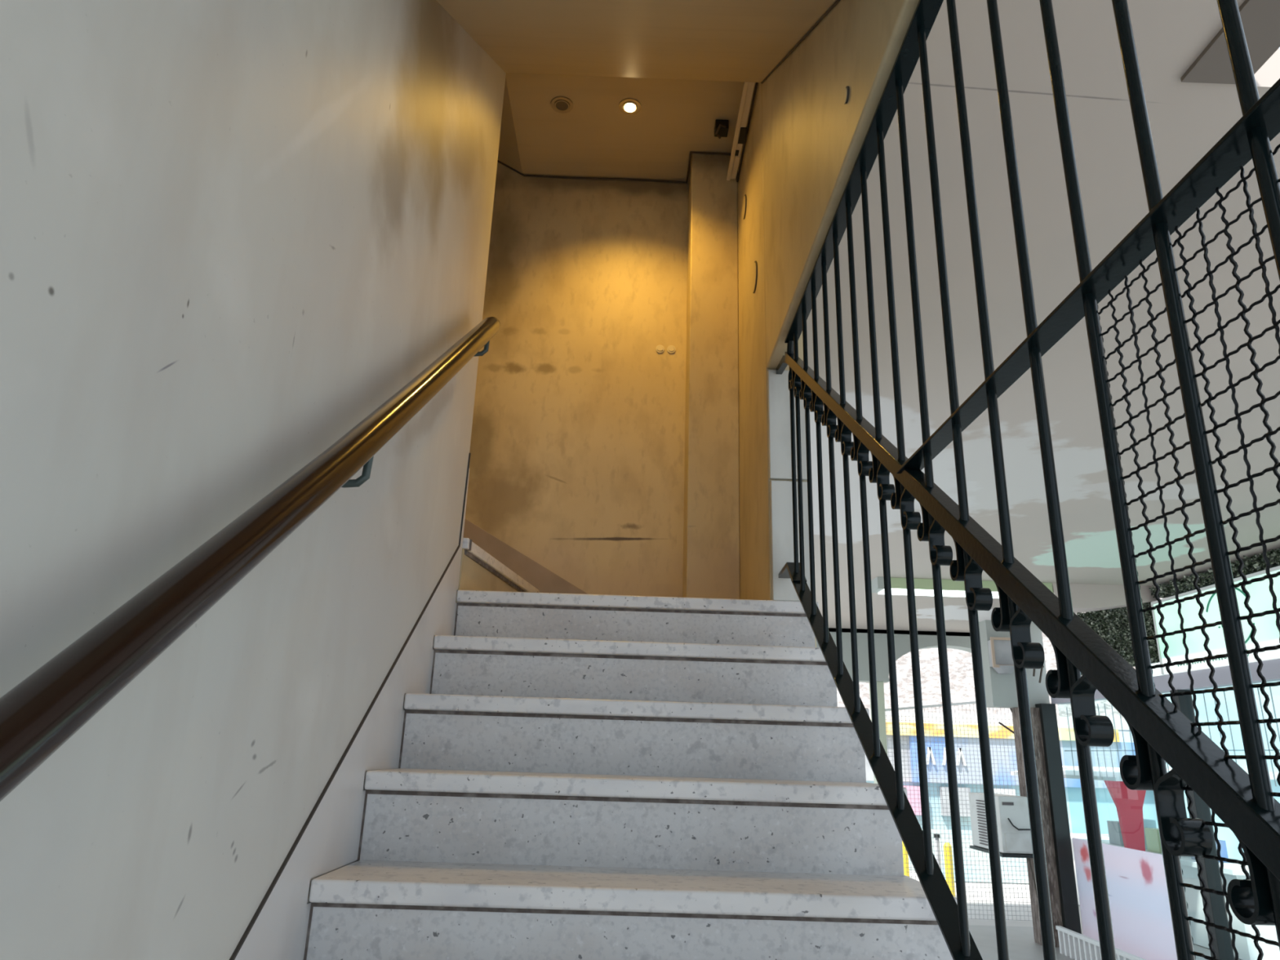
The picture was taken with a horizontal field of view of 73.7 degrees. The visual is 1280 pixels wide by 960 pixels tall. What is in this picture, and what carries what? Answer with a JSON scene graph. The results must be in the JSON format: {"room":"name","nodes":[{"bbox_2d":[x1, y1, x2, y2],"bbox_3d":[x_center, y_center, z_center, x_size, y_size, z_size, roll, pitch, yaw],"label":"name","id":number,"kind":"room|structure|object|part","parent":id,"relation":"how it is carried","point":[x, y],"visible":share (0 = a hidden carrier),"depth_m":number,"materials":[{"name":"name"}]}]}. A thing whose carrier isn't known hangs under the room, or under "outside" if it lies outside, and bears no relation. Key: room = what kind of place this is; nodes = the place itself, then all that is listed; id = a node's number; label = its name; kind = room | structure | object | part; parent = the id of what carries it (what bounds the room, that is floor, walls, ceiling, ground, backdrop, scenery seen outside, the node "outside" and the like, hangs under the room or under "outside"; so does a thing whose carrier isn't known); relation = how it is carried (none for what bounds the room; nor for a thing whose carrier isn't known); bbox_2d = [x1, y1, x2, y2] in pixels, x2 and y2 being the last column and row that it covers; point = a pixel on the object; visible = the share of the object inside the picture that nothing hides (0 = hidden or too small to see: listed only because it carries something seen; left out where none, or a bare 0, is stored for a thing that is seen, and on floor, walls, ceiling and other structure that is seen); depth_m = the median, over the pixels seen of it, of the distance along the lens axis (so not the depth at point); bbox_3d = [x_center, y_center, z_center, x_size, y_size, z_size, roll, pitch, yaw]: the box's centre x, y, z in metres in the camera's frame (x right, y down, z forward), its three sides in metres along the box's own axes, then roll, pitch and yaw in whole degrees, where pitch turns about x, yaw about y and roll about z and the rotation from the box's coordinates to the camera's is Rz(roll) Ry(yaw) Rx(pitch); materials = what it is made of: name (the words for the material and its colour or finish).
{"room":"stairwell","nodes":[
{"label":"stairwell","id":0,"kind":"room"},
{"bbox_2d":[0,0,506,959],"bbox_3d":[-0.611,-0.437,0.494,0.158,4.703,4.700,2,-18,-1],"label":"wall","id":1,"kind":"structure","parent":0,"point":[232,232],"depth_m":1.10,"materials":[{"name":"paint"}]},
{"bbox_2d":[0,316,500,801],"bbox_3d":[-0.501,-0.037,1.328,0.107,1.786,2.460,2,-18,-1],"label":"wooden handrail","id":2,"kind":"object","parent":1,"relation":"attached to","point":[38,715],"visible":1,"depth_m":0.85,"materials":[{"name":"brown wood"}]},
{"bbox_2d":[229,453,471,959],"bbox_3d":[-0.575,0.580,1.423,0.007,2.133,2.371,2,-18,-1],"label":"baseboard","id":3,"kind":"structure","parent":1,"relation":"attached to","point":[328,840],"depth_m":1.69,"materials":[{"name":"stone"}]},
{"bbox_2d":[497,72,533,174],"bbox_3d":[-1.433,-2.302,4.031,1.858,1.250,0.940,2,-18,-1],"label":"wall","id":4,"kind":"structure","parent":0,"point":[514,151],"depth_m":4.02,"materials":[{"name":"paint"}]},
{"bbox_2d":[465,161,688,597],"bbox_3d":[-0.941,0.050,3.864,3.000,5.803,0.150,2,-18,-1],"label":"wall","id":5,"kind":"structure","parent":0,"point":[577,451],"depth_m":3.96,"materials":[{"name":"paint"}]},
{"bbox_2d":[462,519,587,594],"bbox_3d":[-0.892,0.097,3.763,1.498,0.850,0.016,2,-18,-1],"label":"baseboard","id":6,"kind":"structure","parent":5,"relation":"attached to","point":[544,580],"depth_m":3.68,"materials":[{"name":"beige wood"}]},
{"bbox_2d":[497,151,730,183],"bbox_3d":[-0.266,-1.661,4.222,1.443,0.255,0.230,2,-18,-1],"label":"cable","id":7,"kind":"object","parent":5,"relation":"attached to","point":[691,153],"visible":0.83,"depth_m":4.29,"materials":[{"name":"brown rubber"}]},
{"bbox_2d":[655,344,664,352],"bbox_3d":[0.095,-0.617,4.016,0.040,0.040,0.007,2,-18,-1],"label":"button","id":8,"kind":"object","parent":5,"relation":"attached to","point":[660,348],"visible":1,"depth_m":4.01,"materials":[{"name":"beige plastic"}]},
{"bbox_2d":[666,345,675,353],"bbox_3d":[0.147,-0.615,4.016,0.040,0.040,0.007,2,-18,-1],"label":"button","id":9,"kind":"object","parent":5,"relation":"attached to","point":[671,348],"visible":1,"depth_m":4.01,"materials":[{"name":"beige plastic"}]},
{"bbox_2d":[435,0,836,181],"bbox_3d":[0.002,-1.814,1.701,0.997,1.511,5.140,2,-18,-1],"label":"ceiling","id":10,"kind":"structure","parent":0,"point":[687,64],"depth_m":3.02,"materials":[{"name":"paint"}]},
{"bbox_2d":[551,96,573,113],"bbox_3d":[-0.348,-1.676,3.817,0.100,0.009,0.100,2,-18,-1],"label":"recessed light","id":11,"kind":"object","parent":10,"relation":"in","point":[562,104],"visible":1,"depth_m":3.81,"materials":[{"name":"silver metal"}]},
{"bbox_3d":[-0.348,-1.676,3.817,0.056,0.006,0.056,2,-18,-1],"label":"bulb","id":12,"kind":"part","parent":11,"relation":"part of","materials":[{"name":"brown"}]},
{"bbox_2d":[618,97,641,115],"bbox_3d":[-0.045,-1.667,3.816,0.100,0.009,0.100,2,-18,-1],"label":"recessed light","id":13,"kind":"object","parent":10,"relation":"in","point":[630,104],"visible":1,"depth_m":3.81,"materials":[{"name":"silver metal"}]},
{"bbox_3d":[-0.045,-1.667,3.816,0.044,0.006,0.044,2,-18,-1],"label":"bulb","id":14,"kind":"part","parent":13,"relation":"part of","materials":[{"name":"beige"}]},
{"bbox_2d":[714,119,728,138],"bbox_3d":[0.371,-1.597,3.883,0.061,0.075,0.086,2,-18,-1],"label":"bracket","id":15,"kind":"object","parent":10,"relation":"attached to","point":[722,126],"visible":1,"depth_m":3.87,"materials":[{"name":"black metal"}]},
{"bbox_2d":[682,153,740,599],"bbox_3d":[0.323,-0.451,3.856,0.219,2.278,0.220,2,-18,-1],"label":"wall pier","id":16,"kind":"object","parent":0,"point":[711,529],"visible":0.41,"depth_m":3.73,"materials":[{"name":"paint"}]},
{"bbox_2d":[737,0,919,647],"bbox_3d":[0.524,-0.227,1.206,0.145,4.803,5.140,2,-18,-1],"label":"wall","id":17,"kind":"structure","parent":0,"point":[812,141],"depth_m":2.66,"materials":[{"name":"paint"}]},
{"bbox_2d":[726,81,755,181],"bbox_3d":[0.434,-1.524,3.680,0.046,0.054,0.670,2,-18,-1],"label":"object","id":18,"kind":"object","parent":17,"relation":"attached to","point":[748,88],"visible":0.7,"depth_m":3.66,"materials":[{"name":"beige plastic"}]},
{"bbox_2d":[742,194,746,219],"bbox_3d":[0.457,-1.194,3.733,0.006,0.104,0.104,2,-18,-1],"label":"cover plate","id":19,"kind":"object","parent":17,"relation":"attached to","point":[744,201],"visible":1,"depth_m":3.72,"materials":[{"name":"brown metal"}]},
{"bbox_3d":[0.455,-1.193,3.737,0.003,0.097,0.097,2,-18,-1],"label":"plate","id":20,"kind":"part","parent":19,"relation":"part of","materials":[{"name":"paint"}]},
{"bbox_2d":[736,82,758,182],"bbox_3d":[0.467,-1.565,3.717,0.010,0.134,0.714,2,-18,-1],"label":"cable","id":21,"kind":"object","parent":17,"relation":"attached to","point":[756,85],"visible":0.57,"depth_m":3.71,"materials":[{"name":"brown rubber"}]},
{"bbox_2d":[751,260,757,293],"bbox_3d":[0.447,-0.792,3.332,0.006,0.124,0.124,2,-18,-1],"label":"cover plate","id":22,"kind":"object","parent":17,"relation":"attached to","point":[754,273],"visible":1,"depth_m":3.31,"materials":[{"name":"brown metal"}]},
{"bbox_3d":[0.445,-0.791,3.336,0.003,0.115,0.115,2,-18,-1],"label":"plate","id":23,"kind":"part","parent":22,"relation":"part of","materials":[{"name":"paint"}]},
{"bbox_2d":[767,369,807,480],"bbox_3d":[0.506,-0.190,2.901,0.137,0.395,0.017,2,-18,-1],"label":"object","id":24,"kind":"structure","parent":17,"relation":"attached to","point":[779,399],"depth_m":2.88,"materials":[{"name":"paint"}]},
{"bbox_2d":[769,480,810,600],"bbox_3d":[0.490,0.196,2.776,0.125,0.400,0.021,2,-18,-1],"label":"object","id":25,"kind":"structure","parent":17,"relation":"attached to","point":[781,495],"depth_m":2.77,"materials":[{"name":"paint"}]},
{"bbox_2d":[760,0,840,84],"bbox_3d":[0.471,-1.313,2.512,0.008,1.066,1.435,2,-18,-1],"label":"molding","id":26,"kind":"structure","parent":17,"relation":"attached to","point":[837,2],"depth_m":2.42,"materials":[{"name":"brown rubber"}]},
{"bbox_2d":[842,85,849,104],"bbox_3d":[0.463,-0.864,1.919,0.006,0.036,0.039,2,-18,-1],"label":"cover plate","id":27,"kind":"object","parent":17,"relation":"attached to","point":[846,91],"visible":1,"depth_m":1.91,"materials":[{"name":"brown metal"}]},
{"bbox_3d":[0.462,-0.864,1.921,0.003,0.034,0.034,2,-18,-1],"label":"plate","id":28,"kind":"part","parent":27,"relation":"part of","materials":[{"name":"paint"}]},
{"bbox_2d":[816,627,971,683],"bbox_3d":[2.720,2.095,11.068,4.600,1.000,0.250,2,-18,-1],"label":"wall","id":29,"kind":"structure","parent":0,"point":[902,642],"depth_m":10.95,"materials":[{"name":"paint"}]},
{"bbox_2d":[978,619,1049,708],"bbox_3d":[4.355,2.155,9.980,0.650,0.980,0.250,2,-18,-1],"label":"wall","id":30,"kind":"structure","parent":0,"point":[1000,689],"depth_m":9.81,"materials":[{"name":"paint"}]},
{"bbox_2d":[987,636,1044,683],"bbox_3d":[4.285,2.069,9.778,0.561,0.503,0.258,2,-18,-1],"label":"meter box","id":31,"kind":"object","parent":30,"relation":"attached to","point":[1000,654],"visible":0.64,"depth_m":9.74,"materials":[{"name":"beige"}]},
{"bbox_3d":[4.174,1.967,9.737,0.330,0.340,0.020,2,-18,-1],"label":"frame","id":32,"kind":"part","parent":31,"relation":"part of","materials":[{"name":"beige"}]},
{"bbox_2d":[1064,686,1279,959],"bbox_3d":[4.693,2.812,6.471,0.140,2.463,5.850,2,-18,-1],"label":"shop window","id":33,"kind":"structure","parent":30,"relation":"in","point":[1140,905],"depth_m":7.84,"materials":[{"name":"clear glass"}]},
{"bbox_3d":[4.630,4.044,8.198,0.014,0.983,1.650,2,-18,-1],"label":"frosted panel","id":34,"kind":"part","parent":33,"relation":"part of","materials":[{"name":"white glass"}]},
{"bbox_2d":[1064,686,1279,786],"bbox_3d":[4.775,2.022,6.725,0.006,0.720,5.850,2,-18,-1],"label":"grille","id":35,"kind":"object","parent":33,"relation":"attached to","point":[1191,708],"depth_m":7.36,"materials":[{"name":"metal"}]},
{"bbox_3d":[4.690,3.011,7.095,0.120,2.463,0.110,2,-18,-1],"label":"post","id":36,"kind":"part","parent":33,"relation":"part of","materials":[{"name":"black metal"}]},
{"bbox_2d":[968,924,1101,959],"bbox_3d":[2.019,3.052,3.269,5.390,0.100,14.000,2,-18,-1],"label":"floor","id":37,"kind":"structure","parent":0,"point":[1022,945],"depth_m":8.98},
{"bbox_2d":[303,590,957,959],"bbox_3d":[-0.020,1.163,1.457,1.144,2.275,3.795,2,-18,-1],"label":"staircase","id":38,"kind":"structure","parent":37,"relation":"on","point":[577,776],"depth_m":1.80,"materials":[{"name":"stone"}]},
{"bbox_2d":[455,537,539,603],"bbox_3d":[-1.426,0.297,3.201,2.014,0.349,0.925,2,-18,-1],"label":"wall","id":39,"kind":"structure","parent":38,"relation":"on","point":[480,571],"depth_m":2.97,"materials":[{"name":"paint"}]},
{"bbox_2d":[775,0,1279,959],"bbox_3d":[0.473,0.436,0.810,0.040,2.867,3.590,2,-18,-1],"label":"iron railing","id":40,"kind":"object","parent":38,"relation":"on","point":[1246,804],"visible":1,"depth_m":0.98,"materials":[{"name":"metal"}]},
{"bbox_3d":[0.481,0.155,1.010,0.029,2.153,3.000,2,-18,-1],"label":"sloping rail","id":41,"kind":"part","parent":40,"relation":"part of","materials":[{"name":"metal"}]},
{"bbox_2d":[1055,925,1145,959],"bbox_3d":[4.286,4.302,7.536,0.050,0.248,2.400,2,-18,-1],"label":"fence","id":42,"kind":"object","parent":37,"relation":"on","point":[1077,937],"visible":0.93,"depth_m":8.26,"materials":[{"name":"white paint"}]},
{"bbox_2d":[806,0,1279,632],"bbox_3d":[2.690,-0.045,5.057,4.426,0.120,12.500,2,-18,-1],"label":"wall","id":43,"kind":"structure","parent":0,"point":[1187,120],"depth_m":3.09,"materials":[{"name":"paint"}]},
{"bbox_2d":[871,576,884,594],"label":"fluorescent fixture","id":44,"kind":"object","parent":43,"relation":"attached to","point":[877,583],"depth_m":7.85,"materials":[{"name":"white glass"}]},
{"bbox_2d":[890,577,906,595],"label":"fluorescent fixture","id":45,"kind":"object","parent":43,"relation":"attached to","point":[899,587],"depth_m":7.83,"materials":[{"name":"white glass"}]},
{"bbox_2d":[913,577,933,595],"label":"fluorescent fixture","id":46,"kind":"object","parent":43,"relation":"attached to","point":[924,587],"depth_m":7.83,"materials":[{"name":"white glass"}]},
{"bbox_2d":[941,579,965,597],"label":"fluorescent fixture","id":47,"kind":"object","parent":43,"relation":"attached to","point":[950,588],"depth_m":7.83,"materials":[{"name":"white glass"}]},
{"bbox_2d":[982,580,999,598],"label":"fluorescent fixture","id":48,"kind":"object","parent":43,"relation":"attached to","point":[986,584],"depth_m":7.84,"materials":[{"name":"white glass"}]},
{"bbox_2d":[1042,582,1053,592],"label":"fluorescent fixture","id":49,"kind":"object","parent":43,"relation":"attached to","point":[1049,585],"depth_m":7.85,"materials":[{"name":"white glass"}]},
{"bbox_2d":[1052,582,1156,612],"bbox_3d":[4.261,1.108,7.950,0.950,0.225,0.250,2,-18,-1],"label":"beam","id":50,"kind":"structure","parent":43,"relation":"attached to","point":[1086,597],"depth_m":7.84,"materials":[{"name":"beige paint"}]},
{"bbox_2d":[1076,600,1159,675],"bbox_3d":[4.693,1.571,8.552,0.144,0.697,1.604,2,-18,-1],"label":"hedge","id":51,"kind":"object","parent":50,"relation":"attached to","point":[1112,625],"visible":0.32,"depth_m":8.32,"materials":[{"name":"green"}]},
{"bbox_2d":[1180,0,1279,84],"bbox_3d":[1.422,-1.447,0.572,0.155,0.012,3.155,2,-18,-1],"label":"beam","id":52,"kind":"structure","parent":43,"relation":"attached to","point":[1260,19],"depth_m":1.97,"materials":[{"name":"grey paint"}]},
{"bbox_2d":[1011,703,1081,949],"bbox_3d":[4.438,3.723,9.351,0.370,2.463,0.300,2,-18,-1],"label":"post","id":53,"kind":"object","parent":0,"point":[1051,789],"visible":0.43,"depth_m":9.25,"materials":[{"name":"black metal"}]},
{"bbox_2d":[968,792,1033,857],"bbox_3d":[4.038,3.617,9.567,0.428,1.036,0.897,2,-18,-1],"label":"air conditioner","id":54,"kind":"object","parent":53,"relation":"attached to","point":[1014,833],"visible":0.84,"depth_m":9.15,"materials":[{"name":"grey metal"}]},
{"bbox_2d":[975,798,988,846],"bbox_3d":[3.832,3.793,9.453,0.017,0.490,0.440,2,-18,-1],"label":"grille","id":55,"kind":"object","parent":54,"relation":"attached to","point":[980,808],"depth_m":9.56,"materials":[{"name":"grey metal"}]},
{"bbox_3d":[3.953,3.477,9.175,0.120,0.030,0.010,2,-18,-1],"label":"label plate","id":56,"kind":"part","parent":54,"relation":"part of","materials":[{"name":"grey"}]},
{"bbox_3d":[4.011,3.846,9.059,0.260,0.180,0.010,2,-18,-1],"label":"panel","id":57,"kind":"part","parent":54,"relation":"part of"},
{"bbox_2d":[1027,857,1037,898],"bbox_3d":[4.134,4.402,8.877,0.100,0.865,0.037,2,-18,-1],"label":"cable","id":58,"kind":"object","parent":54,"relation":"hanging from","point":[1029,861],"visible":0.39,"depth_m":8.95,"materials":[{"name":"brown rubber"}]},
{"bbox_3d":[4.543,3.727,9.352,0.160,2.463,0.300,2,-18,-1],"label":"black post","id":59,"kind":"part","parent":53,"relation":"part of","materials":[{"name":"black metal"}]},
{"bbox_2d":[1080,928,1241,959],"bbox_3d":[17.349,2.528,0.081,25.150,0.110,21.000,2,-18,-1],"label":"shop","id":60,"kind":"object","parent":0,"point":[1197,948],"visible":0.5,"depth_m":9.00},
{"bbox_2d":[1010,765,1171,851],"bbox_3d":[5.803,4.373,10.170,1.500,1.803,2.600,2,-18,-1],"label":"parasol","id":61,"kind":"object","parent":60,"relation":"on","point":[1129,803],"visible":0.36,"depth_m":10.06,"materials":[{"name":"red fabric"}]},
{"bbox_2d":[1103,780,1146,851],"bbox_3d":[5.788,3.960,10.081,0.520,0.830,0.060,2,-18,-1],"label":"drape","id":62,"kind":"object","parent":61,"relation":"hanging from","point":[1129,803],"depth_m":10.07,"materials":[{"name":"red fabric"}]},
{"bbox_2d":[1070,834,1279,959],"bbox_3d":[6.331,4.966,10.412,0.800,0.853,4.000,2,-18,-1],"label":"countertop","id":63,"kind":"structure","parent":60,"relation":"on","point":[1246,948],"depth_m":9.01,"materials":[{"name":"white paint"}]},
{"bbox_2d":[1106,820,1124,845],"bbox_3d":[6.263,4.579,11.069,0.250,0.280,0.260,2,-18,-1],"label":"display box","id":64,"kind":"object","parent":63,"relation":"on","point":[1115,836],"visible":0.51,"depth_m":11.04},
{"bbox_2d":[1143,818,1156,849],"bbox_3d":[6.272,4.423,10.678,0.250,0.340,0.260,2,-18,-1],"label":"display box","id":65,"kind":"object","parent":63,"relation":"on","point":[1147,823],"visible":0.17,"depth_m":10.59,"materials":[{"name":"blue paint"}]},
{"bbox_2d":[1144,827,1161,853],"bbox_3d":[6.279,4.333,10.266,0.250,0.260,0.260,2,-18,-1],"label":"display box","id":66,"kind":"object","parent":63,"relation":"on","point":[1152,834],"visible":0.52,"depth_m":10.25,"materials":[{"name":"green plastic"}]},
{"bbox_2d":[1191,840,1228,862],"bbox_3d":[6.295,4.098,9.459,0.250,0.220,0.260,2,-18,-1],"label":"display box","id":67,"kind":"object","parent":63,"relation":"on","point":[1224,853],"visible":0.25,"depth_m":9.35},
{"bbox_3d":[4.969,0.027,3.349,0.100,0.920,9.200,2,-18,-1],"label":"wall","id":68,"kind":"structure","parent":0,"visible":0},
{"bbox_2d":[1050,658,1279,704],"bbox_3d":[4.766,1.574,6.867,0.130,0.140,5.850,2,-18,-1],"label":"trim","id":69,"kind":"structure","parent":68,"relation":"attached to","point":[1270,670],"depth_m":7.10,"materials":[{"name":"grey"}]},
{"bbox_2d":[1151,565,1279,675],"bbox_3d":[4.744,0.870,5.963,0.080,0.650,3.700,2,-18,-1],"label":"window","id":70,"kind":"structure","parent":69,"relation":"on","point":[1267,634],"depth_m":7.00,"materials":[{"name":"white"}]},
{"bbox_3d":[4.707,1.440,7.712,0.080,0.625,0.020,2,-18,-1],"label":"frame","id":71,"kind":"part","parent":70,"relation":"part of","materials":[{"name":"white paint"}]},
{"bbox_2d":[1148,548,1279,598],"bbox_3d":[4.756,0.508,6.159,0.138,0.169,3.500,2,-18,-1],"label":"hedge","id":72,"kind":"object","parent":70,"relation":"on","point":[1251,565],"visible":0.78,"depth_m":7.03,"materials":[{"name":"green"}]},
{"bbox_3d":[4.753,0.572,6.058,0.080,0.025,3.700,2,-18,-1],"label":"frame","id":73,"kind":"part","parent":70,"relation":"part of","materials":[{"name":"white paint"}]},
{"label":"outside","id":74,"kind":"structure","parent":0,"visible":0},
{"bbox_2d":[909,869,1082,928],"bbox_3d":[8.334,11.343,28.577,42.000,0.110,39.000,2,-18,-1],"label":"ground","id":75,"kind":"structure","parent":74,"point":[981,920],"depth_m":11.55,"materials":[{"name":"white tile"}]},
{"bbox_2d":[869,681,887,783],"bbox_3d":[2.975,3.888,10.486,0.140,2.753,0.180,2,-18,-1],"label":"post","id":76,"kind":"object","parent":75,"relation":"on","point":[880,686],"visible":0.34,"depth_m":10.70,"materials":[{"name":"grey paint"}]},
{"bbox_2d":[902,841,909,875],"bbox_3d":[3.914,5.663,12.617,0.110,0.723,0.107,2,-18,-1],"label":"bollard","id":77,"kind":"object","parent":75,"relation":"on","point":[904,856],"visible":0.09,"depth_m":12.58,"materials":[{"name":"yellow metal"}]},
{"bbox_2d":[933,833,941,869],"bbox_3d":[4.170,5.388,11.912,0.090,0.833,0.086,2,-18,-1],"label":"bollard","id":78,"kind":"object","parent":75,"relation":"on","point":[935,834],"visible":0.36,"depth_m":11.96,"materials":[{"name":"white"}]},
{"bbox_2d":[943,842,955,897],"bbox_3d":[4.308,5.445,11.896,0.110,0.723,0.107,2,-18,-1],"label":"bollard","id":79,"kind":"object","parent":75,"relation":"on","point":[948,853],"visible":0.76,"depth_m":11.88,"materials":[{"name":"yellow metal"}]},
{"bbox_2d":[884,701,1032,920],"bbox_3d":[3.932,4.072,10.757,1.750,2.623,0.050,2,-18,-1],"label":"mesh screen","id":80,"kind":"object","parent":75,"relation":"on","point":[971,702],"visible":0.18,"depth_m":10.84,"materials":[{"name":"white paint"}]},
{"bbox_3d":[3.992,2.927,11.117,1.700,0.220,0.040,2,-18,-1],"label":"rail","id":81,"kind":"part","parent":80,"relation":"part of","materials":[{"name":"white paint"}]},
{"bbox_2d":[836,597,1165,869],"bbox_3d":[5.733,3.184,16.320,16.000,7.803,0.800,2,-18,-1],"label":"window","id":82,"kind":"structure","parent":75,"relation":"on","point":[962,685],"depth_m":15.46,"materials":[{"name":"glass"}]},
{"bbox_2d":[998,708,1013,733],"bbox_3d":[4.755,4.084,10.555,0.447,2.528,0.035,2,-18,-1],"label":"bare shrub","id":83,"kind":"object","parent":75,"relation":"on","point":[999,722],"visible":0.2,"depth_m":10.85,"materials":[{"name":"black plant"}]},
{"bbox_2d":[921,828,1108,883],"bbox_3d":[6.358,6.109,13.827,3.600,0.753,0.200,2,-18,-1],"label":"wall","id":84,"kind":"structure","parent":75,"relation":"on","point":[967,856],"depth_m":13.70,"materials":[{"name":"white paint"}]},
{"bbox_2d":[1151,662,1279,860],"bbox_3d":[9.366,3.671,11.570,0.400,4.203,7.900,2,-18,-1],"label":"window","id":85,"kind":"structure","parent":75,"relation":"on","point":[1224,833],"depth_m":13.30,"materials":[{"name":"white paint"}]}
]}

